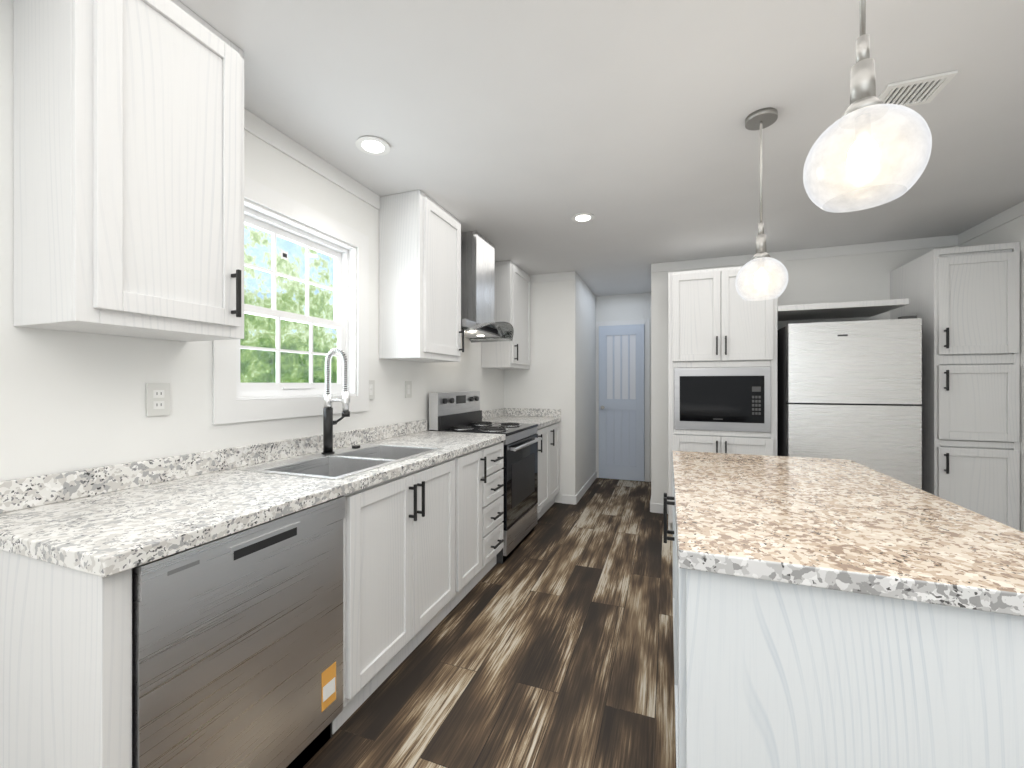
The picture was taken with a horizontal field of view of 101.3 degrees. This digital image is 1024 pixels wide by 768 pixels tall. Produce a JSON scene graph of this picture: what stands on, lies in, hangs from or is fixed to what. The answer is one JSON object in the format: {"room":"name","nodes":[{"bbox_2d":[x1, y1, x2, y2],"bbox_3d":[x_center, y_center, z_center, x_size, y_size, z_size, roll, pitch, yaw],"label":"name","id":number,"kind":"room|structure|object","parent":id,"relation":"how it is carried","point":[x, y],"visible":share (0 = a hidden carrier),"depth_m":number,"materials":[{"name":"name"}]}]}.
{"room":"kitchen","nodes":[
{"label":"kitchen","id":0,"kind":"room"},
{"bbox_2d":[0,0,503,480],"bbox_3d":[-1.337,0.040,1.483,0.120,2.440,7.090,0,0,20],"label":"wall","id":1,"kind":"structure","parent":0,"point":[71,401],"depth_m":1.45,"materials":[{"name":"paint"}]},
{"bbox_2d":[13,0,243,341],"bbox_3d":[-1.141,-0.669,1.319,0.358,1.018,0.454,0,0,20],"label":"upper cabinet","id":2,"kind":"object","parent":1,"relation":"attached to","point":[128,168],"visible":1,"depth_m":1.17,"materials":[{"name":"white wood"}]},
{"bbox_2d":[146,383,169,415],"bbox_3d":[-1.261,0.055,1.498,0.008,0.116,0.072,0,0,20],"label":"electrical outlet","id":3,"kind":"object","parent":1,"relation":"attached to","point":[157,399],"visible":1,"depth_m":1.49,"materials":[{"name":"white plastic"}]},
{"bbox_2d":[212,175,368,424],"bbox_3d":[-1.087,-0.365,2.132,0.127,1.054,0.924,0,0,20],"label":"window","id":4,"kind":"structure","parent":1,"relation":"in","point":[229,389],"depth_m":2.12,"materials":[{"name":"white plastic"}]},
{"bbox_2d":[244,108,379,209],"bbox_3d":[-1.031,-1.137,2.119,0.012,0.085,1.120,0,0,20],"label":"crown molding","id":5,"kind":"structure","parent":1,"relation":"attached to","point":[259,128],"depth_m":2.10,"materials":[{"name":"white wood"}]},
{"bbox_2d":[369,380,374,398],"bbox_3d":[-0.862,0.035,2.566,0.014,0.116,0.072,0,0,20],"label":"outlet","id":6,"kind":"object","parent":1,"relation":"attached to","point":[371,389],"visible":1,"depth_m":2.57,"materials":[{"name":"white plastic"}]},
{"bbox_2d":[405,381,411,397],"bbox_3d":[-0.722,0.038,2.941,0.014,0.116,0.072,0,0,20],"label":"outlet","id":7,"kind":"object","parent":1,"relation":"attached to","point":[408,389],"visible":1,"depth_m":2.94,"materials":[{"name":"white plastic"}]},
{"bbox_2d":[379,190,463,362],"bbox_3d":[-0.579,-0.669,2.834,0.358,1.018,0.530,0,0,20],"label":"upper cabinet","id":8,"kind":"object","parent":1,"relation":"attached to","point":[419,275],"visible":1,"depth_m":2.62,"materials":[{"name":"white wood"}]},
{"bbox_2d":[461,231,513,342],"bbox_3d":[-0.273,-0.780,3.419,0.522,0.796,0.773,0,0,20],"label":"range hood","id":9,"kind":"object","parent":1,"relation":"attached to","point":[479,323],"visible":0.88,"depth_m":3.30,"materials":[{"name":"silver metal"}]},
{"bbox_2d":[481,260,530,369],"bbox_3d":[-0.025,-0.669,4.323,0.358,1.018,0.608,0,0,20],"label":"upper cabinet","id":10,"kind":"object","parent":1,"relation":"attached to","point":[512,294],"visible":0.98,"depth_m":4.06,"materials":[{"name":"white wood"}]},
{"bbox_2d":[303,478,675,767],"bbox_3d":[0.754,1.310,1.427,4.140,0.100,8.440,0,0,20],"label":"floor","id":11,"kind":"structure","parent":0,"point":[548,643],"depth_m":1.87,"materials":[{"name":"brown wood"}]},
{"bbox_2d":[132,496,344,767],"bbox_3d":[-0.980,0.828,1.303,0.615,0.864,0.612,0,0,20],"label":"dishwasher","id":12,"kind":"object","parent":11,"relation":"on","point":[237,649],"visible":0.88,"depth_m":1.14,"materials":[{"name":"grey metal"}]},
{"bbox_2d":[352,446,487,621],"bbox_3d":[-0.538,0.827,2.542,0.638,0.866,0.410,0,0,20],"label":"base cabinet","id":13,"kind":"object","parent":11,"relation":"on","point":[422,547],"depth_m":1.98,"materials":[{"name":"white wood"}]},
{"bbox_2d":[0,408,560,577],"bbox_3d":[-0.453,0.328,2.757,0.648,0.125,3.843,0,0,20],"label":"countertop","id":14,"kind":"structure","parent":13,"relation":"on","point":[106,521],"depth_m":1.27,"materials":[{"name":"stone"}]},
{"bbox_2d":[321,348,349,453],"bbox_3d":[-0.857,0.083,2.100,0.161,0.525,0.120,0,0,20],"label":"faucet","id":15,"kind":"object","parent":14,"relation":"on","point":[328,421],"visible":0.98,"depth_m":2.07,"materials":[{"name":"black metal"}]},
{"bbox_2d":[238,443,443,479],"bbox_3d":[-0.740,0.436,1.987,0.500,0.204,0.790,0,0,20],"label":"sink","id":16,"kind":"object","parent":14,"relation":"in","point":[346,462],"visible":0.4,"depth_m":1.99,"materials":[{"name":"silver metal"}]},
{"bbox_2d":[429,391,541,563],"bbox_3d":[-0.175,0.662,3.382,0.677,1.195,0.750,0,0,20],"label":"stove","id":17,"kind":"object","parent":11,"relation":"on","point":[461,411],"visible":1,"depth_m":3.22,"materials":[{"name":"grey metal"}]},
{"bbox_2d":[488,442,503,571],"bbox_3d":[-0.427,0.827,2.841,0.638,0.866,0.422,0,0,20],"label":"base cabinet","id":18,"kind":"object","parent":11,"relation":"on","point":[495,451],"depth_m":2.78,"materials":[{"name":"white wood"}]},
{"bbox_2d":[536,422,559,520],"bbox_3d":[0.063,0.827,4.160,0.638,0.866,0.852,0,0,20],"label":"base cabinet","id":19,"kind":"object","parent":11,"relation":"on","point":[549,446],"depth_m":4.01,"materials":[{"name":"white wood"}]},
{"bbox_2d":[668,266,776,530],"bbox_3d":[1.770,0.165,3.627,0.788,2.190,0.664,0,0,20],"label":"tall cabinet","id":20,"kind":"object","parent":11,"relation":"on","point":[715,319],"visible":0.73,"depth_m":3.37,"materials":[{"name":"white wood"}]},
{"bbox_2d":[674,367,770,431],"bbox_3d":[1.752,0.126,3.578,0.695,0.519,0.475,0,0,20],"label":"microwave","id":21,"kind":"object","parent":20,"relation":"in","point":[724,398],"visible":0.96,"depth_m":3.35,"materials":[{"name":"grey metal"}]},
{"bbox_2d":[663,484,1023,767],"bbox_3d":[0.935,0.827,1.431,0.788,0.866,1.363,0,0,20],"label":"kitchen island","id":22,"kind":"object","parent":11,"relation":"on","point":[770,674],"visible":0.58,"depth_m":0.82,"materials":[{"name":"white wood"}]},
{"bbox_2d":[672,451,1023,616],"bbox_3d":[0.959,0.370,1.417,0.770,0.040,1.415,0,0,20],"label":"island countertop","id":23,"kind":"structure","parent":22,"relation":"on","point":[846,525],"depth_m":0.98,"materials":[{"name":"stone"}]},
{"bbox_2d":[777,316,921,489],"bbox_3d":[2.526,0.398,3.296,0.770,1.725,0.701,0,0,20],"label":"fridge","id":24,"kind":"object","parent":11,"relation":"on","point":[850,390],"visible":0.46,"depth_m":2.96,"materials":[{"name":"grey metal"}]},
{"bbox_2d":[890,242,1019,530],"bbox_3d":[3.215,0.165,3.084,0.436,2.190,0.676,0,0,20],"label":"pantry","id":25,"kind":"object","parent":11,"relation":"on","point":[964,304],"visible":0.81,"depth_m":2.82,"materials":[{"name":"white wood"}]},
{"bbox_2d":[504,272,595,502],"bbox_3d":[0.542,0.040,5.223,0.800,2.440,1.470,0,0,20],"label":"wall","id":26,"kind":"structure","parent":0,"point":[560,373],"depth_m":4.51,"materials":[{"name":"paint"}]},
{"bbox_2d":[533,271,574,282],"bbox_3d":[0.441,-1.137,4.470,0.465,0.085,0.012,0,0,20],"label":"crown molding","id":27,"kind":"structure","parent":26,"relation":"attached to","point":[560,276],"depth_m":4.46,"materials":[{"name":"white wood"}]},
{"bbox_2d":[574,471,596,504],"bbox_3d":[0.899,1.215,5.020,0.014,0.090,1.362,0,0,20],"label":"baseboard","id":28,"kind":"structure","parent":26,"relation":"attached to","point":[579,495],"depth_m":4.82,"materials":[{"name":"white wood"}]},
{"bbox_2d":[179,0,1023,295],"bbox_3d":[0.754,-1.230,1.427,4.140,0.100,8.440,0,0,20],"label":"ceiling","id":29,"kind":"structure","parent":0,"point":[519,132],"depth_m":1.80,"materials":[{"name":"paint"}]},
{"bbox_2d":[355,136,389,155],"bbox_3d":[-0.686,-1.175,2.074,0.164,0.009,0.164,0,0,20],"label":"recessed light","id":30,"kind":"object","parent":29,"relation":"in","point":[373,145],"visible":1,"depth_m":2.06,"materials":[{"name":"white plastic"}]},
{"bbox_2d":[571,213,594,222],"bbox_3d":[0.502,-1.175,2.968,0.164,0.009,0.164,0,0,20],"label":"recessed light","id":31,"kind":"object","parent":29,"relation":"in","point":[582,217],"visible":0.94,"depth_m":2.96,"materials":[{"name":"white plastic"}]},
{"bbox_2d":[735,107,787,300],"bbox_3d":[1.099,-0.779,1.853,0.202,0.800,0.202,0,0,20],"label":"pendant light","id":32,"kind":"object","parent":29,"relation":"hanging from","point":[762,274],"visible":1,"depth_m":1.81,"materials":[{"name":"white glass"}]},
{"bbox_2d":[803,0,931,212],"bbox_3d":[0.721,-0.779,0.863,0.202,0.800,0.202,0,0,20],"label":"pendant light","id":33,"kind":"object","parent":29,"relation":"hanging from","point":[869,149],"visible":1,"depth_m":0.81,"materials":[{"name":"white glass"}]},
{"bbox_2d":[878,70,957,106],"bbox_3d":[1.606,-1.173,1.697,0.210,0.010,0.180,0,0,20],"label":"ceiling vent","id":34,"kind":"object","parent":29,"relation":"in","point":[917,91],"visible":0.81,"depth_m":1.67,"materials":[{"name":"white plastic"}]},
{"bbox_2d":[596,293,650,481],"bbox_3d":[1.506,0.040,5.585,0.755,2.440,0.120,0,0,20],"label":"wall","id":35,"kind":"structure","parent":0,"point":[637,306],"depth_m":5.52,"materials":[{"name":"paint"}]},
{"bbox_2d":[596,319,649,481],"bbox_3d":[1.428,0.212,5.496,0.710,2.095,0.098,0,0,20],"label":"hall door","id":36,"kind":"structure","parent":35,"relation":"in","point":[622,399],"depth_m":5.50,"materials":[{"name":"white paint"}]},
{"bbox_2d":[651,246,958,503],"bbox_3d":[2.767,0.040,4.397,2.435,2.440,1.470,0,0,20],"label":"wall","id":37,"kind":"structure","parent":0,"point":[854,278],"depth_m":3.69,"materials":[{"name":"paint"}]},
{"bbox_2d":[650,499,653,512],"bbox_3d":[1.598,1.215,4.761,0.014,0.090,1.362,0,0,20],"label":"baseboard","id":38,"kind":"structure","parent":37,"relation":"attached to","point":[651,504],"depth_m":4.12,"materials":[{"name":"white wood"}]},
{"bbox_2d":[651,235,955,272],"bbox_3d":[2.438,-1.137,3.727,2.285,0.085,0.014,0,0,20],"label":"crown molding","id":39,"kind":"structure","parent":37,"relation":"attached to","point":[941,241],"depth_m":3.63,"materials":[{"name":"white wood"}]},
{"bbox_2d":[777,298,908,320],"bbox_3d":[2.525,-0.581,3.377,0.798,0.042,0.606,0,0,20],"label":"shelf","id":40,"kind":"object","parent":37,"relation":"attached to","point":[855,309],"visible":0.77,"depth_m":3.20,"materials":[{"name":"white wood"}]},
{"bbox_2d":[959,215,1023,531],"bbox_3d":[2.382,0.040,0.038,0.120,2.440,6.970,0,0,20],"label":"wall","id":41,"kind":"structure","parent":0,"point":[1011,231],"depth_m":2.75,"materials":[{"name":"paint"}]},
{"bbox_2d":[956,201,1023,245],"bbox_3d":[2.340,-1.137,0.117,0.014,0.085,6.850,0,0,20],"label":"crown molding","id":42,"kind":"structure","parent":41,"relation":"attached to","point":[1016,211],"depth_m":2.97,"materials":[{"name":"white wood"}]},
{"label":"outside","id":43,"kind":"structure","parent":0,"visible":0},
{"bbox_2d":[240,224,336,382],"bbox_3d":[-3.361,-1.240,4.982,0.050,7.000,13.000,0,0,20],"label":"window glass","id":44,"kind":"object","parent":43,"point":[287,301],"depth_m":5.69,"materials":[{"name":"clear glass"}]}
]}

